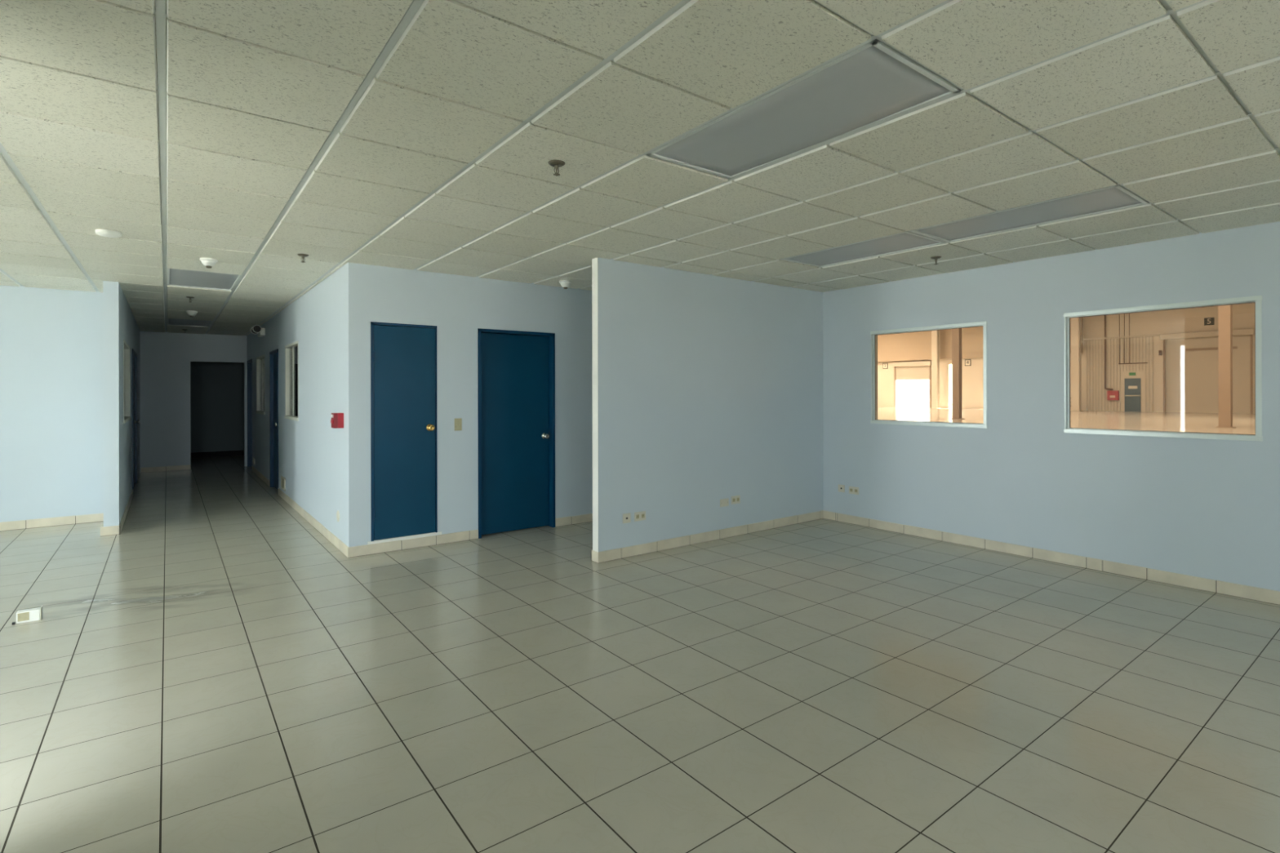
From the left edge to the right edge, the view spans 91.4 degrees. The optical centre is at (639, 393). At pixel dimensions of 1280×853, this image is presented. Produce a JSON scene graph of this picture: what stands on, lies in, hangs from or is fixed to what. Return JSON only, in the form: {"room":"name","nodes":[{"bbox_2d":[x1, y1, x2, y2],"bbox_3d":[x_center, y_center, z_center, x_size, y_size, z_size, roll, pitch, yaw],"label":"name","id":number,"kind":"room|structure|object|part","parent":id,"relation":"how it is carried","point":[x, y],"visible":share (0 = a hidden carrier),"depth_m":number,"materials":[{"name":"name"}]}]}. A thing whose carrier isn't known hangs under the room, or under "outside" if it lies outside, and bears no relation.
{"room":"empty office","nodes":[
{"label":"empty office","id":0,"kind":"room"},
{"bbox_2d":[0,284,103,522],"bbox_3d":[-8.167,0.146,5.394,5.490,2.574,0.120,0,0,-37],"label":"wall","id":1,"kind":"structure","parent":0,"point":[51,428],"depth_m":6.70,"materials":[{"name":"blue paint"}]},
{"bbox_2d":[0,513,103,531],"bbox_3d":[-8.125,1.387,5.342,5.490,0.091,0.010,0,0,-37],"label":"baseboard","id":2,"kind":"structure","parent":1,"relation":"attached to","point":[50,522],"depth_m":6.70,"materials":[{"name":"beige tile"}]},
{"bbox_2d":[102,280,140,526],"bbox_3d":[-7.186,0.144,8.745,0.120,2.574,6.180,0,0,-37],"label":"wall","id":3,"kind":"structure","parent":0,"point":[119,323],"depth_m":6.31,"materials":[{"name":"blue paint"}]},
{"bbox_2d":[100,524,119,536],"bbox_3d":[-5.321,1.382,6.273,0.155,0.089,0.010,0,0,-37],"label":"baseboard","id":4,"kind":"structure","parent":3,"relation":"attached to","point":[113,530],"depth_m":6.27,"materials":[{"name":"beige tile"}]},
{"bbox_2d":[119,489,133,533],"bbox_3d":[-6.162,1.383,7.504,0.010,0.091,2.988,0,0,-37],"label":"baseboard","id":5,"kind":"structure","parent":3,"relation":"attached to","point":[122,520],"depth_m":7.21,"materials":[{"name":"beige tile"}]},
{"bbox_2d":[123,339,130,423],"bbox_3d":[-6.227,-0.131,7.546,0.062,0.940,1.490,0,0,-37],"label":"window","id":6,"kind":"structure","parent":3,"relation":"in","point":[126,397],"depth_m":8.09,"materials":[{"name":"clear glass"}]},
{"bbox_3d":[-6.243,-0.136,7.528,0.004,0.890,1.420,0,0,-37],"label":"pane","id":7,"kind":"part","parent":6,"relation":"part of","materials":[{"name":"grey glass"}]},
{"bbox_2d":[132,348,139,489],"bbox_3d":[-7.559,0.407,9.296,0.149,2.050,1.550,0,0,-37],"label":"door","id":8,"kind":"structure","parent":3,"relation":"in","point":[135,421],"depth_m":9.77,"materials":[{"name":"teal paint"}]},
{"bbox_3d":[-7.575,0.407,9.284,0.110,2.050,1.550,0,0,-37],"label":"frame","id":9,"kind":"part","parent":8,"relation":"part of","materials":[{"name":"teal paint"}]},
{"bbox_2d":[139,330,247,472],"bbox_3d":[-8.386,0.147,11.788,1.640,2.574,0.120,0,0,-37],"label":"wall","id":10,"kind":"structure","parent":0,"point":[165,357],"depth_m":11.53,"materials":[{"name":"blue paint"}]},
{"bbox_2d":[141,464,191,472],"bbox_3d":[-8.699,1.389,11.467,0.730,0.091,0.010,0,0,-37],"label":"baseboard","id":11,"kind":"structure","parent":10,"relation":"attached to","point":[175,468],"depth_m":11.46,"materials":[{"name":"beige tile"}]},
{"bbox_2d":[190,361,244,452],"bbox_3d":[-7.435,0.145,14.201,6.510,2.574,2.580,0,0,-37],"label":"wall","id":12,"kind":"structure","parent":0,"point":[216,388],"depth_m":14.09,"materials":[{"name":"grey paint"}]},
{"bbox_2d":[191,449,244,457],"bbox_3d":[-9.422,1.375,14.178,3.110,0.119,0.015,0,0,-37],"label":"baseboard","id":13,"kind":"structure","parent":12,"relation":"attached to","point":[227,453],"depth_m":14.08,"materials":[{"name":"black"}]},
{"bbox_2d":[247,264,346,544],"bbox_3d":[-5.095,0.140,8.899,0.120,2.574,8.460,0,0,-37],"label":"wall","id":14,"kind":"structure","parent":0,"point":[312,452],"depth_m":6.78,"materials":[{"name":"blue paint"}]},
{"bbox_2d":[247,359,252,466],"bbox_3d":[-7.358,0.402,11.863,0.110,2.060,0.800,0,0,-37],"label":"door","id":15,"kind":"structure","parent":14,"relation":"in","point":[249,362],"depth_m":12.13,"materials":[{"name":"teal paint"}]},
{"bbox_2d":[250,324,265,337],"bbox_3d":[-6.138,-0.997,10.024,0.182,0.152,0.450,0,0,-37],"label":"emergency light","id":16,"kind":"object","parent":14,"relation":"attached to","point":[256,329],"visible":1,"depth_m":9.95,"materials":[{"name":"white plastic"}]},
{"bbox_2d":[256,354,265,414],"bbox_3d":[-6.347,-0.135,10.484,0.062,0.970,1.160,0,0,-37],"label":"window","id":17,"kind":"structure","parent":14,"relation":"in","point":[260,360],"depth_m":10.82,"materials":[{"name":"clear glass"}]},
{"bbox_3d":[-6.326,-0.140,10.494,0.004,0.920,1.090,0,0,-37],"label":"pane","id":18,"kind":"part","parent":17,"relation":"part of","materials":[{"name":"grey glass"}]},
{"bbox_2d":[251,466,270,487],"bbox_3d":[-6.385,1.384,10.498,0.010,0.091,2.542,0,0,-37],"label":"baseboard","id":19,"kind":"structure","parent":14,"relation":"attached to","point":[255,471],"depth_m":10.33,"materials":[{"name":"beige tile"}]},
{"bbox_2d":[269,348,278,489],"bbox_3d":[-5.327,0.403,9.161,0.134,2.050,0.860,0,0,-37],"label":"door","id":20,"kind":"structure","parent":14,"relation":"in","point":[273,355],"depth_m":9.43,"materials":[{"name":"teal paint"}]},
{"bbox_2d":[280,475,285,491],"bbox_3d":[-4.813,1.217,8.420,0.012,0.170,0.340,0,0,-37],"label":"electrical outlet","id":21,"kind":"object","parent":14,"relation":"in","point":[282,478],"visible":1,"depth_m":8.39,"materials":[{"name":"beige plastic"}]},
{"bbox_2d":[284,341,298,421],"bbox_3d":[-4.370,-0.144,7.873,0.062,0.960,1.050,0,0,-37],"label":"window","id":22,"kind":"structure","parent":14,"relation":"in","point":[291,370],"depth_m":8.09,"materials":[{"name":"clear glass"}]},
{"bbox_3d":[-4.349,-0.149,7.883,0.004,0.910,0.980,0,0,-37],"label":"pane","id":23,"kind":"part","parent":22,"relation":"part of","materials":[{"name":"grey glass"}]},
{"bbox_2d":[277,488,347,557],"bbox_3d":[-3.806,1.379,7.092,0.010,0.091,4.266,0,0,-37],"label":"baseboard","id":24,"kind":"structure","parent":14,"relation":"attached to","point":[340,545],"depth_m":6.49,"materials":[{"name":"beige tile"}]},
{"bbox_2d":[330,413,343,428],"bbox_3d":[-2.701,0.244,5.565,0.088,0.133,0.125,0,0,-37],"label":"fire alarm","id":25,"kind":"object","parent":14,"relation":"attached to","point":[337,419],"visible":1,"depth_m":5.52,"materials":[{"name":"red plastic"}]},
{"bbox_2d":[336,510,339,521],"bbox_3d":[-2.769,1.129,5.724,0.008,0.104,0.104,0,0,-37],"label":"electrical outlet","id":26,"kind":"object","parent":14,"relation":"attached to","point":[337,513],"visible":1,"depth_m":5.71,"materials":[{"name":"beige plastic"}]},
{"bbox_2d":[345,262,592,546],"bbox_3d":[-0.699,0.131,6.846,4.650,2.574,0.120,0,0,-37],"label":"wall","id":27,"kind":"structure","parent":0,"point":[459,305],"depth_m":5.99,"materials":[{"name":"blue paint"}]},
{"bbox_2d":[370,321,437,541],"bbox_3d":[-2.143,0.339,5.687,0.588,1.935,0.163,0,0,-37],"label":"door","id":28,"kind":"structure","parent":27,"relation":"in","point":[404,402],"depth_m":5.67,"materials":[{"name":"teal paint"}]},
{"bbox_3d":[-1.937,0.321,5.785,0.068,0.068,0.069,0,0,-37],"label":"knob","id":29,"kind":"part","parent":28,"relation":"part of","materials":[{"name":"gold metal"}]},
{"bbox_2d":[367,531,441,544],"bbox_3d":[-2.145,1.320,5.703,0.660,0.032,0.054,0,0,-37],"label":"trim","id":30,"kind":"structure","parent":27,"relation":"attached to","point":[419,535],"depth_m":5.68,"materials":[{"name":"beige tile"}]},
{"bbox_2d":[347,529,478,558],"bbox_3d":[-2.050,1.375,5.740,1.178,0.091,0.010,0,0,-37],"label":"baseboard","id":31,"kind":"structure","parent":27,"relation":"attached to","point":[384,547],"depth_m":5.70,"materials":[{"name":"beige tile"}]},
{"bbox_2d":[454,417,462,431],"bbox_3d":[-1.738,0.300,5.973,0.072,0.118,0.018,0,0,-37],"label":"light switch","id":32,"kind":"object","parent":27,"relation":"attached to","point":[458,421],"visible":1,"depth_m":5.98,"materials":[{"name":"plastic"}]},
{"bbox_2d":[477,328,555,538],"bbox_3d":[-1.275,0.394,6.401,0.853,2.052,0.130,0,0,-37],"label":"door","id":33,"kind":"structure","parent":27,"relation":"in","point":[516,369],"depth_m":6.41,"materials":[{"name":"teal paint"}]},
{"bbox_3d":[-0.992,0.454,6.588,0.068,0.068,0.069,0,0,-37],"label":"knob","id":34,"kind":"part","parent":33,"relation":"part of","materials":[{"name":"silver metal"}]},
{"bbox_2d":[555,513,592,527],"bbox_3d":[0.150,1.371,7.405,2.625,0.091,0.010,0,0,-37],"label":"baseboard","id":35,"kind":"structure","parent":27,"relation":"attached to","point":[571,520],"depth_m":6.74,"materials":[{"name":"beige tile"}]},
{"bbox_2d":[0,407,1279,852],"bbox_3d":[7.920,1.451,31.082,62.450,0.100,52.000,0,0,-37],"label":"floor","id":36,"kind":"structure","parent":0,"point":[211,673],"depth_m":2.94,"materials":[{"name":"tile"}]},
{"bbox_2d":[12,605,42,624],"bbox_3d":[-3.827,1.387,3.901,0.130,0.075,0.068,0,0,-37],"label":"floor outlet","id":37,"kind":"object","parent":36,"relation":"on","point":[33,614],"visible":1,"depth_m":3.89,"materials":[{"name":"white plastic"}]},
{"bbox_2d":[931,329,940,408],"bbox_3d":[26.497,-2.936,55.943,0.660,8.600,0.660,0,0,-37],"label":"column","id":38,"kind":"structure","parent":36,"relation":"on","point":[935,393],"depth_m":55.89,"materials":[{"name":"paint"}]},
{"bbox_2d":[951,328,962,419],"bbox_3d":[16.911,-2.917,33.318,0.520,8.600,0.520,0,0,-37],"label":"column","id":39,"kind":"structure","parent":36,"relation":"on","point":[957,355],"depth_m":33.27,"materials":[{"name":"paint"}]},
{"bbox_2d":[1071,317,1081,411],"bbox_3d":[33.047,-2.949,47.292,0.660,8.600,0.660,0,0,-37],"label":"column","id":40,"kind":"structure","parent":36,"relation":"on","point":[1076,322],"depth_m":47.20,"materials":[{"name":"paint"}]},
{"bbox_2d":[1215,304,1235,427],"bbox_3d":[23.310,-2.930,24.867,0.520,8.600,0.520,0,0,-37],"label":"column","id":41,"kind":"structure","parent":36,"relation":"on","point":[1224,312],"depth_m":24.77,"materials":[{"name":"beige paint"}]},
{"bbox_2d":[0,0,1279,336],"bbox_3d":[-4.545,-1.178,5.892,12.170,0.110,21.120,0,0,-37],"label":"ceiling","id":42,"kind":"structure","parent":0,"point":[250,136],"depth_m":2.76,"materials":[{"name":"paint"}]},
{"bbox_2d":[95,229,122,237],"bbox_3d":[-3.707,-1.111,4.358,0.144,0.030,0.144,0,0,-37],"label":"ceiling disc","id":43,"kind":"object","parent":42,"relation":"attached to","point":[104,233],"visible":1,"depth_m":4.32,"materials":[{"name":"white plastic"}]},
{"bbox_2d":[166,317,213,327],"bbox_3d":[-7.212,-1.133,9.995,0.574,0.019,1.144,0,0,-37],"label":"recessed light","id":44,"kind":"object","parent":42,"relation":"in","point":[170,321],"visible":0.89,"depth_m":10.06,"materials":[{"name":"paint"}]},
{"bbox_2d":[186,296,195,302],"bbox_3d":[-5.247,-1.090,7.288,0.084,0.065,0.084,0,0,-37],"label":"sprinkler","id":45,"kind":"object","parent":42,"relation":"attached to","point":[189,297],"visible":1,"depth_m":7.27,"materials":[{"name":"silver metal"}]},
{"bbox_2d":[186,311,197,316],"bbox_3d":[-6.130,-1.081,8.545,0.124,0.080,0.124,0,0,-37],"label":"smoke detector","id":46,"kind":"object","parent":42,"relation":"attached to","point":[192,313],"visible":1,"depth_m":8.51,"materials":[{"name":"white plastic"}]},
{"bbox_2d":[166,266,241,290],"bbox_3d":[-4.386,-1.139,6.263,0.574,0.019,1.144,0,0,-37],"label":"recessed light","id":47,"kind":"object","parent":42,"relation":"in","point":[176,277],"visible":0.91,"depth_m":6.26,"materials":[{"name":"paint"}]},
{"bbox_2d":[200,257,217,268],"bbox_3d":[-3.615,-1.086,5.235,0.124,0.080,0.124,0,0,-37],"label":"smoke detector","id":48,"kind":"object","parent":42,"relation":"attached to","point":[209,263],"visible":1,"depth_m":5.20,"materials":[{"name":"white plastic"}]},
{"bbox_2d":[297,253,308,262],"bbox_3d":[-2.747,-1.095,5.093,0.084,0.065,0.084,0,0,-37],"label":"sprinkler","id":49,"kind":"object","parent":42,"relation":"attached to","point":[303,255],"visible":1,"depth_m":5.08,"materials":[{"name":"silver metal"}]},
{"bbox_2d":[547,160,564,176],"bbox_3d":[-0.410,-1.100,3.072,0.084,0.065,0.084,0,0,-37],"label":"sprinkler","id":50,"kind":"object","parent":42,"relation":"attached to","point":[556,164],"visible":1,"depth_m":3.06,"materials":[{"name":"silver metal"}]},
{"bbox_2d":[559,280,571,288],"bbox_3d":[-0.753,-1.091,6.318,0.124,0.080,0.124,0,0,-37],"label":"smoke detector","id":51,"kind":"object","parent":42,"relation":"attached to","point":[565,284],"visible":1,"depth_m":6.28,"materials":[{"name":"white plastic"}]},
{"bbox_2d":[646,39,960,179],"bbox_3d":[0.622,-1.148,2.675,0.569,0.021,1.209,0,0,-37],"label":"recessed light","id":52,"kind":"object","parent":42,"relation":"in","point":[873,83],"visible":0.88,"depth_m":2.54,"materials":[{"name":"paint"}]},
{"bbox_2d":[780,231,945,266],"bbox_3d":[1.765,-1.151,5.046,0.554,0.019,1.141,0,0,-37],"label":"recessed light","id":53,"kind":"object","parent":42,"relation":"in","point":[904,241],"visible":0.83,"depth_m":4.99,"materials":[{"name":"paint"}]},
{"bbox_2d":[930,256,941,265],"bbox_3d":[2.479,-1.105,5.229,0.084,0.065,0.084,0,0,-37],"label":"sprinkler","id":54,"kind":"object","parent":42,"relation":"attached to","point":[935,258],"visible":1,"depth_m":5.22,"materials":[{"name":"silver metal"}]},
{"bbox_2d":[910,184,1148,242],"bbox_3d":[2.490,-1.153,4.089,0.554,0.019,1.209,0,0,-37],"label":"recessed light","id":55,"kind":"object","parent":42,"relation":"in","point":[1114,197],"visible":0.89,"depth_m":4.01,"materials":[{"name":"paint"}]},
{"bbox_2d":[595,257,823,563],"bbox_3d":[0.832,0.128,6.158,3.040,2.574,0.095,0,0,-37],"label":"wall","id":56,"kind":"structure","parent":0,"point":[710,387],"depth_m":5.93,"materials":[{"name":"blue paint"}]},
{"bbox_2d":[591,550,597,562],"bbox_3d":[-0.380,1.373,5.251,0.010,0.089,0.095,0,0,-37],"label":"baseboard","id":57,"kind":"structure","parent":56,"relation":"attached to","point":[594,554],"depth_m":5.24,"materials":[{"name":"beige tile"}]},
{"bbox_2d":[591,257,598,551],"bbox_3d":[-0.377,0.096,5.249,0.003,2.464,0.084,0,0,-37],"label":"trim","id":58,"kind":"structure","parent":56,"relation":"attached to","point":[594,261],"depth_m":5.25,"materials":[{"name":"white plastic"}]},
{"bbox_2d":[622,512,631,523],"bbox_3d":[-0.115,1.080,5.389,0.082,0.082,0.007,0,0,-37],"label":"phone jack","id":59,"kind":"object","parent":56,"relation":"attached to","point":[626,517],"visible":1,"depth_m":5.38,"materials":[{"name":"beige plastic"}]},
{"bbox_2d":[634,511,645,521],"bbox_3d":[0.002,1.080,5.475,0.122,0.078,0.010,0,0,-37],"label":"power outlet","id":60,"kind":"object","parent":56,"relation":"attached to","point":[638,516],"visible":1,"depth_m":5.47,"materials":[{"name":"beige plastic"}]},
{"bbox_2d":[720,497,728,506],"bbox_3d":[0.825,1.070,6.100,0.115,0.075,0.007,0,0,-37],"label":"blank plate","id":61,"kind":"object","parent":56,"relation":"attached to","point":[723,502],"visible":1,"depth_m":6.10,"materials":[{"name":"beige plastic"}]},
{"bbox_2d":[731,495,740,504],"bbox_3d":[0.951,1.058,6.194,0.120,0.078,0.010,0,0,-37],"label":"power outlet","id":62,"kind":"object","parent":56,"relation":"attached to","point":[736,499],"visible":1,"depth_m":6.19,"materials":[{"name":"beige plastic"}]},
{"bbox_2d":[897,405,951,408],"bbox_3d":[35.087,1.907,51.652,5.700,1.080,52.000,0,0,-37],"label":"dock","id":63,"kind":"object","parent":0,"point":[898,406],"depth_m":62.34,"materials":[{"name":"concrete"}]},
{"bbox_2d":[822,221,1279,591],"bbox_3d":[0.224,0.130,9.577,0.120,2.574,21.000,0,0,-37],"label":"wall","id":64,"kind":"structure","parent":0,"point":[1207,508],"depth_m":5.22,"materials":[{"name":"blue paint"}]},
{"bbox_2d":[838,484,844,492],"bbox_3d":[2.210,1.046,6.852,0.007,0.080,0.080,0,0,-37],"label":"phone jack","id":65,"kind":"object","parent":64,"relation":"attached to","point":[841,487],"visible":1,"depth_m":6.85,"materials":[{"name":"beige plastic"}]},
{"bbox_2d":[848,486,858,494],"bbox_3d":[2.302,1.049,6.728,0.010,0.078,0.120,0,0,-37],"label":"power outlet","id":66,"kind":"object","parent":64,"relation":"attached to","point":[852,490],"visible":1,"depth_m":6.73,"materials":[{"name":"beige plastic"}]},
{"bbox_2d":[870,320,987,428],"bbox_3d":[2.799,-0.165,6.113,0.066,0.968,1.170,0,0,-37],"label":"window","id":67,"kind":"structure","parent":64,"relation":"in","point":[984,324],"depth_m":6.07,"materials":[{"name":"glass"}]},
{"bbox_2d":[823,510,1279,604],"bbox_3d":[4.289,1.363,4.105,0.010,0.091,7.370,0,0,-37],"label":"baseboard","id":68,"kind":"structure","parent":64,"relation":"attached to","point":[1269,596],"depth_m":5.05,"materials":[{"name":"beige tile"}]},
{"bbox_2d":[1063,295,1262,441],"bbox_3d":[3.870,-0.166,4.698,0.066,0.986,1.170,0,0,-37],"label":"window","id":69,"kind":"structure","parent":64,"relation":"in","point":[1257,437],"depth_m":4.52,"materials":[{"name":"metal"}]},
{"bbox_2d":[877,302,1254,413],"bbox_3d":[32.685,-2.948,49.841,0.300,8.600,52.000,0,0,-37],"label":"wall","id":70,"kind":"structure","parent":0,"point":[1183,320],"depth_m":46.13,"materials":[{"name":"paint"}]},
{"bbox_2d":[882,363,888,368],"bbox_3d":[23.966,-2.651,61.050,0.070,0.560,0.520,0,0,-37],"label":"sign","id":71,"kind":"object","parent":70,"relation":"attached to","point":[885,366],"visible":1,"depth_m":60.99,"materials":[{"name":"plastic"}]},
{"bbox_2d":[891,360,931,408],"bbox_3d":[25.569,-0.784,58.780,0.440,4.300,3.850,0,0,-37],"label":"door","id":72,"kind":"structure","parent":70,"relation":"in","point":[922,370],"depth_m":58.76,"materials":[{"name":"paint"}]},
{"bbox_2d":[964,359,970,365],"bbox_3d":[28.735,-2.660,54.752,0.070,0.560,0.520,0,0,-37],"label":"sign","id":73,"kind":"object","parent":70,"relation":"attached to","point":[967,362],"visible":1,"depth_m":54.73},
{"bbox_2d":[877,317,1082,362],"bbox_3d":[25.209,-5.143,59.047,0.500,4.180,28.300,0,0,-37],"label":"trim","id":74,"kind":"structure","parent":70,"relation":"attached to","point":[910,346],"depth_m":57.45,"materials":[{"name":"paint"}]},
{"bbox_2d":[1104,315,1112,390],"bbox_3d":[34.862,-3.639,46.467,0.100,6.827,0.504,0,0,-37],"label":"pipe","id":75,"kind":"object","parent":70,"relation":"attached to","point":[1105,388],"visible":0.83,"depth_m":46.59,"materials":[{"name":"brown metal"}]},
{"bbox_2d":[1106,391,1119,399],"bbox_3d":[35.048,0.177,46.257,0.270,0.700,0.680,0,0,-37],"label":"cabinet","id":76,"kind":"object","parent":70,"relation":"attached to","point":[1111,395],"visible":1,"depth_m":46.17,"materials":[{"name":"red metal"}]},
{"bbox_2d":[1085,336,1153,412],"bbox_3d":[35.311,-1.344,46.088,0.050,5.380,4.050,0,0,-37],"label":"trim","id":77,"kind":"structure","parent":70,"relation":"attached to","point":[1148,336],"depth_m":46.45,"materials":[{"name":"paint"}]},
{"bbox_2d":[1128,372,1135,375],"bbox_3d":[35.815,-1.385,45.422,0.050,0.220,0.380,0,0,-37],"label":"exit sign","id":78,"kind":"object","parent":70,"relation":"attached to","point":[1130,373],"visible":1,"depth_m":45.41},
{"bbox_2d":[1124,377,1141,411],"bbox_3d":[35.808,0.135,45.402,0.090,2.420,0.960,0,0,-37],"label":"door","id":79,"kind":"structure","parent":70,"relation":"in","point":[1132,386],"depth_m":45.39,"materials":[{"name":"grey metal"}]},
{"bbox_2d":[1118,313,1147,364],"bbox_3d":[35.789,-4.590,45.357,0.060,4.928,1.700,0,0,-37],"label":"conduit","id":80,"kind":"object","parent":70,"relation":"attached to","point":[1124,313],"visible":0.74,"depth_m":45.74,"materials":[{"name":"brown metal"}]},
{"bbox_2d":[1082,328,1254,340],"bbox_3d":[41.036,-4.105,38.354,0.250,0.120,23.600,0,0,-37],"label":"trim","id":81,"kind":"structure","parent":70,"relation":"attached to","point":[1157,335],"depth_m":45.73,"materials":[{"name":"paint"}]},
{"bbox_2d":[1158,328,1254,413],"bbox_3d":[38.143,-1.409,42.174,0.440,5.500,4.890,0,0,-37],"label":"door","id":82,"kind":"structure","parent":70,"relation":"in","point":[1192,363],"depth_m":42.42,"materials":[{"name":"paint"}]},
{"bbox_2d":[1204,317,1213,325],"bbox_3d":[38.339,-4.820,42.071,0.060,0.500,0.500,0,0,-37],"label":"sign","id":83,"kind":"object","parent":70,"relation":"attached to","point":[1209,321],"visible":1,"depth_m":42.06,"materials":[{"name":"black plastic"}]},
{"label":"outside","id":84,"kind":"structure","parent":0,"visible":0},
{"bbox_2d":[897,402,951,407],"bbox_3d":[71.590,2.474,73.020,89.700,0.200,150.000,0,0,-37],"label":"yard","id":85,"kind":"structure","parent":84,"point":[901,404],"depth_m":131.43,"materials":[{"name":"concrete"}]}
]}

